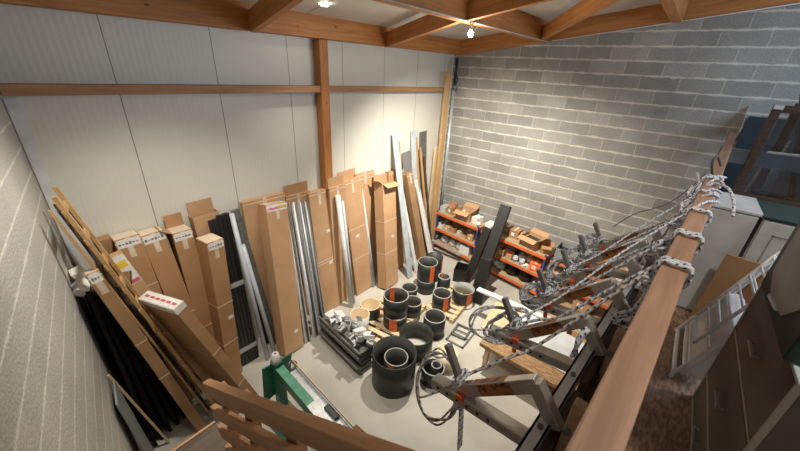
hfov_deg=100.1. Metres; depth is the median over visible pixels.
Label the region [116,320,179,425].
sheet
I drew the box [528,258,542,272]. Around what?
cardboard box
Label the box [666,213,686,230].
rope
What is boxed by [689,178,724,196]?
rope
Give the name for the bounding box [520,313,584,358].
sheet
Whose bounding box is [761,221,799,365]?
base cabinet
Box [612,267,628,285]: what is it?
cardboard box
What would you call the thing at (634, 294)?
brush
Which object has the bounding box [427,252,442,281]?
ring
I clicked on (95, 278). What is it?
cardboard box
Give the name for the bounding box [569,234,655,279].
metal bracket
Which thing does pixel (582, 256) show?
rope
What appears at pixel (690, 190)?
rope
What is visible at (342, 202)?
tube
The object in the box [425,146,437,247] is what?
wooden beam
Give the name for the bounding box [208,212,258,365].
bundle
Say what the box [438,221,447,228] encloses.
cardboard box
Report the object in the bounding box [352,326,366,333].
fitting
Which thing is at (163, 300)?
print
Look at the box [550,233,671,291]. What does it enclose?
rope
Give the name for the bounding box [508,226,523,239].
cardboard box
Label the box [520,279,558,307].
rope
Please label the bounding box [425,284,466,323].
pallet
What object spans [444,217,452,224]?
cardboard box
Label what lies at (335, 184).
cardboard box
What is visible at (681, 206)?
rope
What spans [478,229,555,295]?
shelving unit
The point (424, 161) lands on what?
wooden lath
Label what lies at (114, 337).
sheet
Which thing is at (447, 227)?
cardboard box
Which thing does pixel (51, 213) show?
wooden lath
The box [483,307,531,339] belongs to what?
rope
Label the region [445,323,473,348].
floor grate
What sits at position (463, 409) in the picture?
rope
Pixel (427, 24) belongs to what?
beam
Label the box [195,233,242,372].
cardboard box
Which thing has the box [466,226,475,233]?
cardboard box
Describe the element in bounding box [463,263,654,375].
rope
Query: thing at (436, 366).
ring
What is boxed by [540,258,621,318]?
shelving unit
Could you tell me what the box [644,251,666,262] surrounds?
rope
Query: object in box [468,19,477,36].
lamp
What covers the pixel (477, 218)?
box
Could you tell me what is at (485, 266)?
post
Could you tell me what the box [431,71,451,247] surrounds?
wooden beam
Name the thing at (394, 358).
pipe
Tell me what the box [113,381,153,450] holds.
board
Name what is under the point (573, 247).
rope
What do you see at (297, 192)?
cardboard box
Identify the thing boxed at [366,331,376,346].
clamp
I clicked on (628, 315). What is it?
rope
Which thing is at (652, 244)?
rope
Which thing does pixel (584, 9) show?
beam
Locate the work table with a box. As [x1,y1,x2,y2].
[479,330,585,389]
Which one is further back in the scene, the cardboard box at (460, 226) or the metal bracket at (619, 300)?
the cardboard box at (460, 226)
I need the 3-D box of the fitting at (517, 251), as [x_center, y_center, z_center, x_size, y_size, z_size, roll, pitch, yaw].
[2.441,0.570,6.954,0.155,0.140,0.157,-20,34,-39]
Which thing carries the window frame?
on the storage box
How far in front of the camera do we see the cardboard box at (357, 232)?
6.02 m
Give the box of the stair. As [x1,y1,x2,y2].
[171,420,227,450]
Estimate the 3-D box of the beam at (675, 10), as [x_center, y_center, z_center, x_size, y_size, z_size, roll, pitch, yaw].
[1.685,-1.933,2.212,0.120,0.280,6.850,22,31,34]
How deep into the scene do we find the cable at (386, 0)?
3.56 m
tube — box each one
[335,195,352,306]
[341,201,354,302]
[362,189,375,283]
[364,210,374,286]
[767,151,799,156]
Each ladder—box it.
[51,186,214,404]
[668,251,779,377]
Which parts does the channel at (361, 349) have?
plate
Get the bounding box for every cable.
[386,0,547,41]
[552,3,799,40]
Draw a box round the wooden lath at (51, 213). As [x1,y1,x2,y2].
[48,210,210,415]
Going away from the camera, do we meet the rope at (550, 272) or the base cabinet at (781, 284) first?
the base cabinet at (781, 284)
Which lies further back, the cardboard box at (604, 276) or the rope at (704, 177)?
the cardboard box at (604, 276)
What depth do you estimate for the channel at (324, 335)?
4.96 m
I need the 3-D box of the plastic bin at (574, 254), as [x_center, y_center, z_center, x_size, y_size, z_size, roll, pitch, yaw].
[3.186,0.555,5.926,0.340,0.300,0.260,-19,33,-38]
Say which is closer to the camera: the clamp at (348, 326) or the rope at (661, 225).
the rope at (661, 225)
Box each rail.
[202,378,415,450]
[515,227,668,450]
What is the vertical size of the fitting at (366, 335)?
0.090 m
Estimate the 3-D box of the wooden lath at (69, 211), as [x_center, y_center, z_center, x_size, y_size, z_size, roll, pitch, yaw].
[-2.649,1.007,3.643,0.744,2.806,0.030,-9,28,-24]
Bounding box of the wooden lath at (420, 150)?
[419,147,427,223]
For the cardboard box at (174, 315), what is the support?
on the floor at (401, 421)
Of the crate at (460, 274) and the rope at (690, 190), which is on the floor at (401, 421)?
the crate at (460, 274)
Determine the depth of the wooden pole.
3.42 m
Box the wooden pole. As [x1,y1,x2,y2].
[107,374,170,443]
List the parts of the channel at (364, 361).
plate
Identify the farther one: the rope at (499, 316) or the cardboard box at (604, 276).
the cardboard box at (604, 276)
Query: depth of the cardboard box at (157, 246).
3.69 m
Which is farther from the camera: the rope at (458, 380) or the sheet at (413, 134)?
the sheet at (413, 134)
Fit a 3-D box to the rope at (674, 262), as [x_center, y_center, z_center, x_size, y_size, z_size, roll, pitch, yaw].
[0.991,0.170,1.220,0.120,0.099,0.066,22,31,34]
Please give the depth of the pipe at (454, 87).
7.42 m
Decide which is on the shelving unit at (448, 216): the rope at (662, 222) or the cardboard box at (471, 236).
the cardboard box at (471, 236)
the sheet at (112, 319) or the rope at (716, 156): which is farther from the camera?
the sheet at (112, 319)
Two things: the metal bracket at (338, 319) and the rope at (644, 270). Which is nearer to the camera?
the rope at (644, 270)
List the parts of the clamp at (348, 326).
metal bracket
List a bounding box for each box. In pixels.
[83,267,206,431]
[96,234,169,400]
[109,250,213,381]
[110,229,200,399]
[138,225,202,385]
[138,291,258,395]
[154,212,214,339]
[186,197,218,246]
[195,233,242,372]
[240,192,284,318]
[259,201,303,355]
[283,181,309,314]
[307,188,339,312]
[327,175,348,302]
[337,168,371,295]
[354,169,375,275]
[371,173,399,288]
[385,169,402,268]
[403,172,425,259]
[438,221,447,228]
[440,203,448,212]
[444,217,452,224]
[444,224,451,231]
[447,206,458,214]
[449,201,457,207]
[450,225,458,232]
[451,221,462,228]
[453,202,479,222]
[457,228,464,234]
[459,243,473,255]
[460,231,468,238]
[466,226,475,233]
[467,232,475,241]
[471,214,483,224]
[485,220,494,228]
[497,245,508,256]
[499,241,509,247]
[503,224,513,234]
[505,250,514,259]
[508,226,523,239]
[517,228,551,250]
[525,254,534,263]
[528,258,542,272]
[540,238,554,253]
[552,267,562,275]
[571,298,594,314]
[597,258,610,278]
[597,297,611,305]
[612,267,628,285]
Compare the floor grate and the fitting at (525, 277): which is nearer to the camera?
the floor grate
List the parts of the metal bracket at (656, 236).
arm, arm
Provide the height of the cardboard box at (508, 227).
0.162 m
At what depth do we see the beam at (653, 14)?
5.02 m
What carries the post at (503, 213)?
on the floor at (401, 421)
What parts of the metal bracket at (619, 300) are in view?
arm, arm, mounting plate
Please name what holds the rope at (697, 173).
attached to the handrail at (607, 423)
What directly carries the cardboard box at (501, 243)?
on the shelving unit at (513, 242)
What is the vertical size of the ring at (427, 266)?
0.362 m
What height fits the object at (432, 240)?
0.158 m
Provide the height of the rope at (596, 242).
0.081 m
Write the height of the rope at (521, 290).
0.146 m
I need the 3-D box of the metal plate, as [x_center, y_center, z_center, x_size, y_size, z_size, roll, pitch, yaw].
[4.660,-1.388,4.555,0.007,0.450,0.240,22,31,34]
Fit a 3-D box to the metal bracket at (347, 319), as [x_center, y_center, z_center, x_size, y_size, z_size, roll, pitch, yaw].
[-0.791,1.415,5.060,0.105,0.098,0.180,1,25,-4]
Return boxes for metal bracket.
[329,315,341,324]
[344,315,350,324]
[355,331,363,341]
[431,343,588,450]
[488,297,626,395]
[524,268,642,326]
[549,249,659,300]
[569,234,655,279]
[586,222,662,261]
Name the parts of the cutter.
plate, arm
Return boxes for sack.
[440,234,449,242]
[448,238,457,246]
[455,241,462,249]
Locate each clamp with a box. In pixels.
[331,320,344,332]
[340,315,361,330]
[342,327,355,339]
[349,335,360,346]
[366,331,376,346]
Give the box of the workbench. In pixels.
[291,359,353,427]
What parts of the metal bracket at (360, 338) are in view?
plate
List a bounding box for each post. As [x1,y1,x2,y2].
[466,226,491,282]
[473,204,511,286]
[473,256,493,304]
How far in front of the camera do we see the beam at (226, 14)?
3.51 m
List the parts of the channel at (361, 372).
plate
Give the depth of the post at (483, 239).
6.90 m
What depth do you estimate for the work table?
4.51 m
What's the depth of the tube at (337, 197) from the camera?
5.64 m
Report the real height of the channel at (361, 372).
0.080 m
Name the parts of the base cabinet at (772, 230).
door, door moulding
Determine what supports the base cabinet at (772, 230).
on the floor at (663, 420)
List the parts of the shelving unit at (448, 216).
shelf, shelf, shelf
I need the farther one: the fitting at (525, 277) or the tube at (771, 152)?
the fitting at (525, 277)
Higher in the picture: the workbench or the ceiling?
the ceiling
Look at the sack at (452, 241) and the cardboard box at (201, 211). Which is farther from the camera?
the sack at (452, 241)
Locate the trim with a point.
(12, 105)
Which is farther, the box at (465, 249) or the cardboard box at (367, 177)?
the box at (465, 249)
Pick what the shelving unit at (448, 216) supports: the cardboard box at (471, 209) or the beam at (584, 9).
the cardboard box at (471, 209)
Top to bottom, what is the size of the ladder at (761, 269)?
0.753 m
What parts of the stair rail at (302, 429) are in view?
rail, post, rail, post, rail, post, post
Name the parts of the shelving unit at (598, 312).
shelf, shelf, shelf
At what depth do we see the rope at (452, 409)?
1.35 m
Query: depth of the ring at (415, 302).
5.74 m
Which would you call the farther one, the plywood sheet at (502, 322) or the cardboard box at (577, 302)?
the cardboard box at (577, 302)
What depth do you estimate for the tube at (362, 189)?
6.38 m
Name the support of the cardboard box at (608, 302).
on the shelving unit at (598, 312)
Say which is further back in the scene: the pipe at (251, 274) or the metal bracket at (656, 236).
the pipe at (251, 274)
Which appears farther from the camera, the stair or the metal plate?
the metal plate
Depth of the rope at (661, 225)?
1.95 m
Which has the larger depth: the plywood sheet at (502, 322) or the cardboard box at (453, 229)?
the cardboard box at (453, 229)
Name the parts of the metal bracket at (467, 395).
arm, arm, mounting plate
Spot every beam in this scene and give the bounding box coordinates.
[0,0,460,54]
[0,83,320,95]
[247,0,303,32]
[313,39,332,197]
[329,86,443,91]
[372,0,549,42]
[385,14,460,46]
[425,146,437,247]
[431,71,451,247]
[460,0,799,54]
[468,0,551,20]
[541,0,620,39]
[659,0,688,22]
[715,146,750,164]
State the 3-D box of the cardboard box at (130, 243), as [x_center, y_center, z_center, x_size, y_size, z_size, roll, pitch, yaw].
[-2.783,1.149,3.892,0.377,2.323,0.290,22,31,34]
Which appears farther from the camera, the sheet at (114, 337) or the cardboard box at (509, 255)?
the cardboard box at (509, 255)
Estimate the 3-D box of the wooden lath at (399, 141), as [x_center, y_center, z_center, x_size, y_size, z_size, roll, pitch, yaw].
[0.048,-0.395,6.991,0.280,2.682,0.030,12,27,18]
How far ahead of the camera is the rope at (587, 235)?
2.47 m
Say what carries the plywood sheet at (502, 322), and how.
on the sheet at (540, 360)
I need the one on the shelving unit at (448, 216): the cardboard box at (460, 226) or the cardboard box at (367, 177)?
the cardboard box at (460, 226)
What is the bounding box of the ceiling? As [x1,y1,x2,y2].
[235,0,660,39]
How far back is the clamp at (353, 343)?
4.68 m
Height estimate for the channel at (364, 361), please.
0.080 m
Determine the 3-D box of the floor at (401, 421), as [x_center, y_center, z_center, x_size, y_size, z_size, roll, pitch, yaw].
[0.774,2.894,3.328,7.970,0.001,9.950,22,31,34]
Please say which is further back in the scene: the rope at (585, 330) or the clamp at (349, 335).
the clamp at (349, 335)
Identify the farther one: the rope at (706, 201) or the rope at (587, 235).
the rope at (587, 235)
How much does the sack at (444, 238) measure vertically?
0.210 m
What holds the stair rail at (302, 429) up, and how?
attached to the stair
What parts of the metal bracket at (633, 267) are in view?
arm, arm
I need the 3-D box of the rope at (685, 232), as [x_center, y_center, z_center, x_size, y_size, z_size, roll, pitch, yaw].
[1.242,0.071,1.455,0.118,0.099,0.064,25,33,39]
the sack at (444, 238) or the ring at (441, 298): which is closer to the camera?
the ring at (441, 298)
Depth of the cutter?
3.57 m
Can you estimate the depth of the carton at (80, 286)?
2.90 m
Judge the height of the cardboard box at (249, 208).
2.316 m
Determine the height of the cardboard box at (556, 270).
0.162 m
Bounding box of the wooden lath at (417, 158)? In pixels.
[416,137,421,226]
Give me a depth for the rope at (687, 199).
2.07 m
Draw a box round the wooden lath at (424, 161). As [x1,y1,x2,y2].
[423,156,431,242]
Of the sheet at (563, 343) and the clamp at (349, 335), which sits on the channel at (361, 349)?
the clamp at (349, 335)
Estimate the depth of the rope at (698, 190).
2.00 m
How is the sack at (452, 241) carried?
on the shelving unit at (448, 216)
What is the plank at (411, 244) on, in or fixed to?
on the floor at (401, 421)
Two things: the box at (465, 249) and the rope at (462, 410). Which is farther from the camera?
the box at (465, 249)
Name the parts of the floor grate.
floor grate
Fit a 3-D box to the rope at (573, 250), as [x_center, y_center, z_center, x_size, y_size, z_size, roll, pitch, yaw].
[1.203,0.210,2.264,0.134,0.156,0.151,22,31,34]
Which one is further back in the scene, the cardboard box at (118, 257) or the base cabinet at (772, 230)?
the cardboard box at (118, 257)
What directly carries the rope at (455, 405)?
attached to the rope at (459, 418)
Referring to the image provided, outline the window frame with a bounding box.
[732,105,799,206]
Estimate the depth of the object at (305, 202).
5.29 m
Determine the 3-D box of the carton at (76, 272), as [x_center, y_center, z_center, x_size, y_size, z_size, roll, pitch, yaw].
[-2.844,0.429,2.971,0.120,0.120,0.113,22,31,34]
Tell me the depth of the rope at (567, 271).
2.01 m
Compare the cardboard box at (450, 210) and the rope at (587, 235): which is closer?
the rope at (587, 235)
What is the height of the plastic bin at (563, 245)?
0.240 m
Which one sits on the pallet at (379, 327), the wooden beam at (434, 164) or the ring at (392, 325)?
the ring at (392, 325)
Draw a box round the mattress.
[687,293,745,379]
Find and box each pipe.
[229,213,269,359]
[242,244,275,352]
[372,336,416,398]
[384,347,407,368]
[438,58,458,221]
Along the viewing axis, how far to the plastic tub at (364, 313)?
5.42 m
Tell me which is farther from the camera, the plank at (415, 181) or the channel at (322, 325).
the plank at (415, 181)
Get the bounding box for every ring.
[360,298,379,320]
[383,287,408,319]
[383,315,406,330]
[399,321,433,362]
[402,282,417,295]
[407,295,421,318]
[417,256,437,282]
[417,278,434,294]
[421,358,444,388]
[423,309,445,340]
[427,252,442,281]
[430,360,441,374]
[431,287,451,311]
[437,273,450,288]
[452,282,474,305]
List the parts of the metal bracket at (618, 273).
arm, arm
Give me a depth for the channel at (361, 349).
4.82 m
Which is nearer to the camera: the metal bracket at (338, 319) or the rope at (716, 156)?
the rope at (716, 156)
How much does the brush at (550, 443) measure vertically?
0.375 m
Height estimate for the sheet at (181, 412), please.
1.944 m
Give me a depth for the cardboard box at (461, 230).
7.72 m
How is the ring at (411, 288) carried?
on the floor at (401, 421)
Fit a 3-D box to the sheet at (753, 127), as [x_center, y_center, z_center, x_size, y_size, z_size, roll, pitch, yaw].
[5.383,-0.657,4.290,1.780,1.210,0.030,22,31,34]
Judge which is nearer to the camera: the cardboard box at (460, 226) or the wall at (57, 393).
the wall at (57, 393)
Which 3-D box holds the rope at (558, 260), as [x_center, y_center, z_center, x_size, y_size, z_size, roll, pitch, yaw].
[0.983,0.296,2.083,0.156,0.168,0.101,6,26,5]
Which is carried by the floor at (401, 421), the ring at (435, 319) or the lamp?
the ring at (435, 319)
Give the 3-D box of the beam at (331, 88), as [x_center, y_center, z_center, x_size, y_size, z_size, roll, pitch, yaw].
[-0.059,-2.399,5.889,0.120,0.075,3.105,22,30,34]
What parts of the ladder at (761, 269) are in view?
wing frame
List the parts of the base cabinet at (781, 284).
inset trim, inset panel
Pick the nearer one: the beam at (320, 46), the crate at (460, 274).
the beam at (320, 46)
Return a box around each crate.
[452,262,469,281]
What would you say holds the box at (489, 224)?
on the shelving unit at (513, 242)
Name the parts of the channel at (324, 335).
plate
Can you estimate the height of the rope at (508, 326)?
0.083 m
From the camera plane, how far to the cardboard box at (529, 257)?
6.69 m
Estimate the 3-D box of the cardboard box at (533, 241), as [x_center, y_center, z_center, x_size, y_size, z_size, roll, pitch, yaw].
[2.611,0.277,6.468,0.540,0.281,0.459,-15,31,-33]
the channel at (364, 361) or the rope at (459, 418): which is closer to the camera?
the rope at (459, 418)
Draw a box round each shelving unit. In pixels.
[433,210,486,260]
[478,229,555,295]
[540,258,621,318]
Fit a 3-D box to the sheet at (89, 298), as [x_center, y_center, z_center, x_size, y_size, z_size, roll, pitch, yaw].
[-2.898,1.466,3.466,0.520,2.100,0.036,22,32,34]
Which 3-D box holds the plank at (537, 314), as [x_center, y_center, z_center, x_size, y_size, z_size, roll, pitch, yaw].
[1.947,1.321,5.423,1.500,0.030,0.110,20,30,32]
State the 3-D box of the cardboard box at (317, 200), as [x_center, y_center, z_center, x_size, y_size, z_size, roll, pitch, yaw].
[-1.279,0.472,5.623,0.317,2.201,0.385,22,31,34]
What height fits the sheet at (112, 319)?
2.022 m
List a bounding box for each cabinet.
[676,187,763,310]
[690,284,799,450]
[738,199,799,263]
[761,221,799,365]
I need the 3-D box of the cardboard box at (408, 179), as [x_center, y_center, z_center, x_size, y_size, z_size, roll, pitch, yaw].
[0.325,-0.145,7.278,0.674,2.078,0.234,1,25,-5]
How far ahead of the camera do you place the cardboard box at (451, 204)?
7.71 m
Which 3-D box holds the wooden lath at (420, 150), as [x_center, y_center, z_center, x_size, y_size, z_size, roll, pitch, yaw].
[0.558,-0.497,7.497,0.461,2.488,0.054,0,26,-6]
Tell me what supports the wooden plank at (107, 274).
on the floor at (401, 421)
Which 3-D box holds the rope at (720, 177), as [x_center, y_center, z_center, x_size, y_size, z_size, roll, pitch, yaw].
[2.194,-0.306,2.357,0.119,0.099,0.046,22,31,34]
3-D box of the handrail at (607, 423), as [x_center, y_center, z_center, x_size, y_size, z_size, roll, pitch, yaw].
[2.379,0.038,2.755,0.079,1.000,6.260,25,33,38]
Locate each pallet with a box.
[368,297,426,341]
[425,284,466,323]
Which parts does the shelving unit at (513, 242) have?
shelf, shelf, shelf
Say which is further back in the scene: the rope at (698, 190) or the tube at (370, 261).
the tube at (370, 261)
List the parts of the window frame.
rail, rail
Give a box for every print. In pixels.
[132,276,140,283]
[145,294,176,304]
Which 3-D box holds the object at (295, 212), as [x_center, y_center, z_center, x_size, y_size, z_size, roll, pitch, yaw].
[-1.460,0.709,5.184,0.109,2.140,0.679,-13,30,-30]
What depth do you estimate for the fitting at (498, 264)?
7.14 m
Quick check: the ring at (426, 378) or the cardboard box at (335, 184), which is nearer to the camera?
the ring at (426, 378)
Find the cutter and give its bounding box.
[262,351,353,438]
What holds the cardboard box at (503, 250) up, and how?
on the shelving unit at (513, 242)
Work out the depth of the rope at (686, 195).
2.03 m
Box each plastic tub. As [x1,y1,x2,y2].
[350,308,369,330]
[436,343,458,372]
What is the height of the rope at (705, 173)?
0.356 m
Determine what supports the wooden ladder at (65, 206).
on the floor at (401, 421)
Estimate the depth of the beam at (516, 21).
4.13 m
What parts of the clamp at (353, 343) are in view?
plate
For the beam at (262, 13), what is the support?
attached to the beam at (226, 14)
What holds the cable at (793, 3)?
attached to the beam at (653, 14)
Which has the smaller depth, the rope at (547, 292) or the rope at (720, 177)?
the rope at (547, 292)
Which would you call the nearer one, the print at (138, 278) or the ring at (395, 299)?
the print at (138, 278)
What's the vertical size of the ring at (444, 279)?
0.332 m
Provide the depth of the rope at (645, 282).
1.22 m
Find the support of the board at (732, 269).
on the floor at (663, 420)
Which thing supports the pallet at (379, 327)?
on the floor at (401, 421)
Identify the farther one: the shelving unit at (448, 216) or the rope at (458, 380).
the shelving unit at (448, 216)
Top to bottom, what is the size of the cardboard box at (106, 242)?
2.326 m
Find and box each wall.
[0,3,453,400]
[0,97,142,450]
[436,4,799,281]
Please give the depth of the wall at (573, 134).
5.68 m
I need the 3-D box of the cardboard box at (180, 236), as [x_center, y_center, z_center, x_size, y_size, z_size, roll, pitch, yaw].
[-2.550,1.001,4.169,0.283,2.370,0.300,22,31,34]
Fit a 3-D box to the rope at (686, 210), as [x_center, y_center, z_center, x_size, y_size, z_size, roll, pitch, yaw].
[1.531,-0.044,1.730,0.119,0.099,0.050,22,31,34]
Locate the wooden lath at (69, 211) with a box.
[69,211,100,251]
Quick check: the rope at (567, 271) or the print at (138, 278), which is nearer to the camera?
the rope at (567, 271)
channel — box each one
[319,316,373,357]
[319,321,372,362]
[319,330,371,372]
[321,327,371,365]
[336,351,371,374]
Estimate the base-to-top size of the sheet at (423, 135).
2.789 m
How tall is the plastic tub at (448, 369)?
0.252 m
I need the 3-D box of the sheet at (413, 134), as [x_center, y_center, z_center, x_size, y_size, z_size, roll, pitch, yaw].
[0.366,-0.624,7.334,0.483,2.848,0.159,0,26,-7]
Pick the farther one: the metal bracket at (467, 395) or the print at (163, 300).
the print at (163, 300)
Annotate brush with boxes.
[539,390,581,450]
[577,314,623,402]
[622,267,647,324]
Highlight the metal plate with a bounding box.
[736,106,749,136]
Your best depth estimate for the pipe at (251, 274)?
4.61 m
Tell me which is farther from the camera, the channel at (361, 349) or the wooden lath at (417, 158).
the wooden lath at (417, 158)
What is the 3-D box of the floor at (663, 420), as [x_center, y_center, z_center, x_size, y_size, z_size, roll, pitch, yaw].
[3.550,0.994,2.068,3.220,0.022,6.300,25,33,38]
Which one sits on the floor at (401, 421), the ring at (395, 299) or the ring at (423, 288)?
the ring at (423, 288)
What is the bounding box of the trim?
[3,98,142,405]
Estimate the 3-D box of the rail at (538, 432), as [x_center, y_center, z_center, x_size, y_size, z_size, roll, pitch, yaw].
[1.121,0.370,1.695,0.048,0.088,2.400,25,33,38]
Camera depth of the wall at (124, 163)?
3.68 m
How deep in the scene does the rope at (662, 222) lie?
2.02 m
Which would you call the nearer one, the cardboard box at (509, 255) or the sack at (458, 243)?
the cardboard box at (509, 255)
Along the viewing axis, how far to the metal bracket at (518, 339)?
1.43 m
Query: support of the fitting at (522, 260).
on the shelving unit at (513, 242)
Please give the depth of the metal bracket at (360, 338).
4.73 m
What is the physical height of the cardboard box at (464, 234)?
0.090 m
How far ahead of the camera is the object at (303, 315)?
5.10 m
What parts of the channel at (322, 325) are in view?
plate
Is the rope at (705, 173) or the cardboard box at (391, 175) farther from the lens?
the cardboard box at (391, 175)
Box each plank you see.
[53,204,209,410]
[392,134,412,277]
[404,195,417,271]
[414,179,432,251]
[415,185,430,252]
[476,287,550,320]
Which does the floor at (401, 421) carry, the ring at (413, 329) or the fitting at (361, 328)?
the ring at (413, 329)
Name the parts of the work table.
leg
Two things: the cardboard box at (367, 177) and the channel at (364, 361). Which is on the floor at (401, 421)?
the cardboard box at (367, 177)
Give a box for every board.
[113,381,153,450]
[687,253,768,319]
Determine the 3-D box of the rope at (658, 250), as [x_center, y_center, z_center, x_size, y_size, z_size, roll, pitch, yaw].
[1.197,0.098,1.488,0.108,0.130,0.097,22,31,34]
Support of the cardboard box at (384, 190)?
on the floor at (401, 421)
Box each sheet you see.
[84,291,157,446]
[91,291,163,439]
[98,295,172,432]
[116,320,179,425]
[154,372,185,418]
[402,150,415,256]
[410,130,418,180]
[419,131,426,244]
[481,300,566,332]
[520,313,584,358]
[540,360,565,373]
[718,116,766,191]
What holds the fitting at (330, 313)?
on the channel at (361, 349)
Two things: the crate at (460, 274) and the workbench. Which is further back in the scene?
the crate at (460, 274)
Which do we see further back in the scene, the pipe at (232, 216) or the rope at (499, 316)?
the pipe at (232, 216)
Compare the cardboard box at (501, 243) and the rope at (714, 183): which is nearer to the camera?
the rope at (714, 183)
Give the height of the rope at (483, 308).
0.179 m
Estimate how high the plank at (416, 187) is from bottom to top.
1.712 m
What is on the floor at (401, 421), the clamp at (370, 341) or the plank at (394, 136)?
the plank at (394, 136)
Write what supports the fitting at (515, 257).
on the shelving unit at (513, 242)
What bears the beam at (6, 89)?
attached to the wall at (124, 163)
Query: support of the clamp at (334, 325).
on the channel at (361, 349)
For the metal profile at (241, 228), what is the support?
on the floor at (401, 421)
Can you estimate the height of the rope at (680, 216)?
0.430 m
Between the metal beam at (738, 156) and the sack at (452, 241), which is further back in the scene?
the sack at (452, 241)
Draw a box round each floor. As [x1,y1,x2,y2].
[136,237,606,450]
[625,306,700,450]
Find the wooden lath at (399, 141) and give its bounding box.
[399,141,404,262]
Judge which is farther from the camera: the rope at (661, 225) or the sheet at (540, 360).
the sheet at (540, 360)
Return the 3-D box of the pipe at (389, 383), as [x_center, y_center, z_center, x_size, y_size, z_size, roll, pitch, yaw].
[-0.084,1.938,4.611,0.600,0.540,0.600,22,31,34]
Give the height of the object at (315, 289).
2.119 m
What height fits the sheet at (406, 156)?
2.486 m
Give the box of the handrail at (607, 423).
[564,132,736,450]
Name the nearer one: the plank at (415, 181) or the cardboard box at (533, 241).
the cardboard box at (533, 241)
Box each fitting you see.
[324,309,334,319]
[334,310,345,319]
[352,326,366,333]
[363,331,374,338]
[493,258,506,269]
[506,263,519,275]
[512,255,518,261]
[514,248,521,255]
[518,270,533,282]
[519,258,524,264]
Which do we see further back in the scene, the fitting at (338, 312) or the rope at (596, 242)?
the fitting at (338, 312)
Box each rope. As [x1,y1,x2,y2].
[415,347,456,425]
[451,368,469,387]
[453,402,462,410]
[457,411,460,449]
[460,410,462,447]
[461,409,463,445]
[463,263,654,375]
[468,305,521,344]
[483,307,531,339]
[505,316,521,332]
[516,215,683,321]
[518,260,656,324]
[519,282,540,310]
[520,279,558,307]
[538,285,553,299]
[545,259,564,288]
[547,259,576,284]
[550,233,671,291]
[562,265,574,276]
[566,246,582,268]
[568,244,591,265]
[569,327,590,358]
[572,231,672,270]
[573,196,693,265]
[578,249,590,258]
[579,233,597,251]
[584,233,604,251]
[589,213,682,253]
[592,235,603,245]
[602,208,685,240]
[611,294,644,329]
[613,173,705,226]
[636,269,657,293]
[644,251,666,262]
[652,256,694,289]
[654,236,675,256]
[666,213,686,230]
[668,228,704,255]
[670,200,719,222]
[678,188,722,207]
[679,193,719,211]
[681,206,712,227]
[683,182,720,199]
[688,176,720,189]
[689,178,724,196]
[693,189,718,206]
[696,172,726,183]
[701,174,723,186]
[710,182,735,216]
[711,155,721,174]
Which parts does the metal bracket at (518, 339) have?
arm, arm, mounting plate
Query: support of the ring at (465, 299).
on the pallet at (452, 318)
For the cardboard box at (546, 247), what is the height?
0.188 m
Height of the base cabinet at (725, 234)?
0.848 m
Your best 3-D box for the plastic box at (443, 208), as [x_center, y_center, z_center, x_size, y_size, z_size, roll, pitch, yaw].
[1.075,-0.412,7.920,0.150,0.130,0.260,22,31,34]
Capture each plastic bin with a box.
[553,241,573,259]
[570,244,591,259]
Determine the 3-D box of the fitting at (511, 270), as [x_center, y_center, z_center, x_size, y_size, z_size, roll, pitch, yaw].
[2.373,0.900,7.043,0.288,0.220,0.291,-20,34,-39]
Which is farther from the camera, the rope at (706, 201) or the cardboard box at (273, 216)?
the cardboard box at (273, 216)

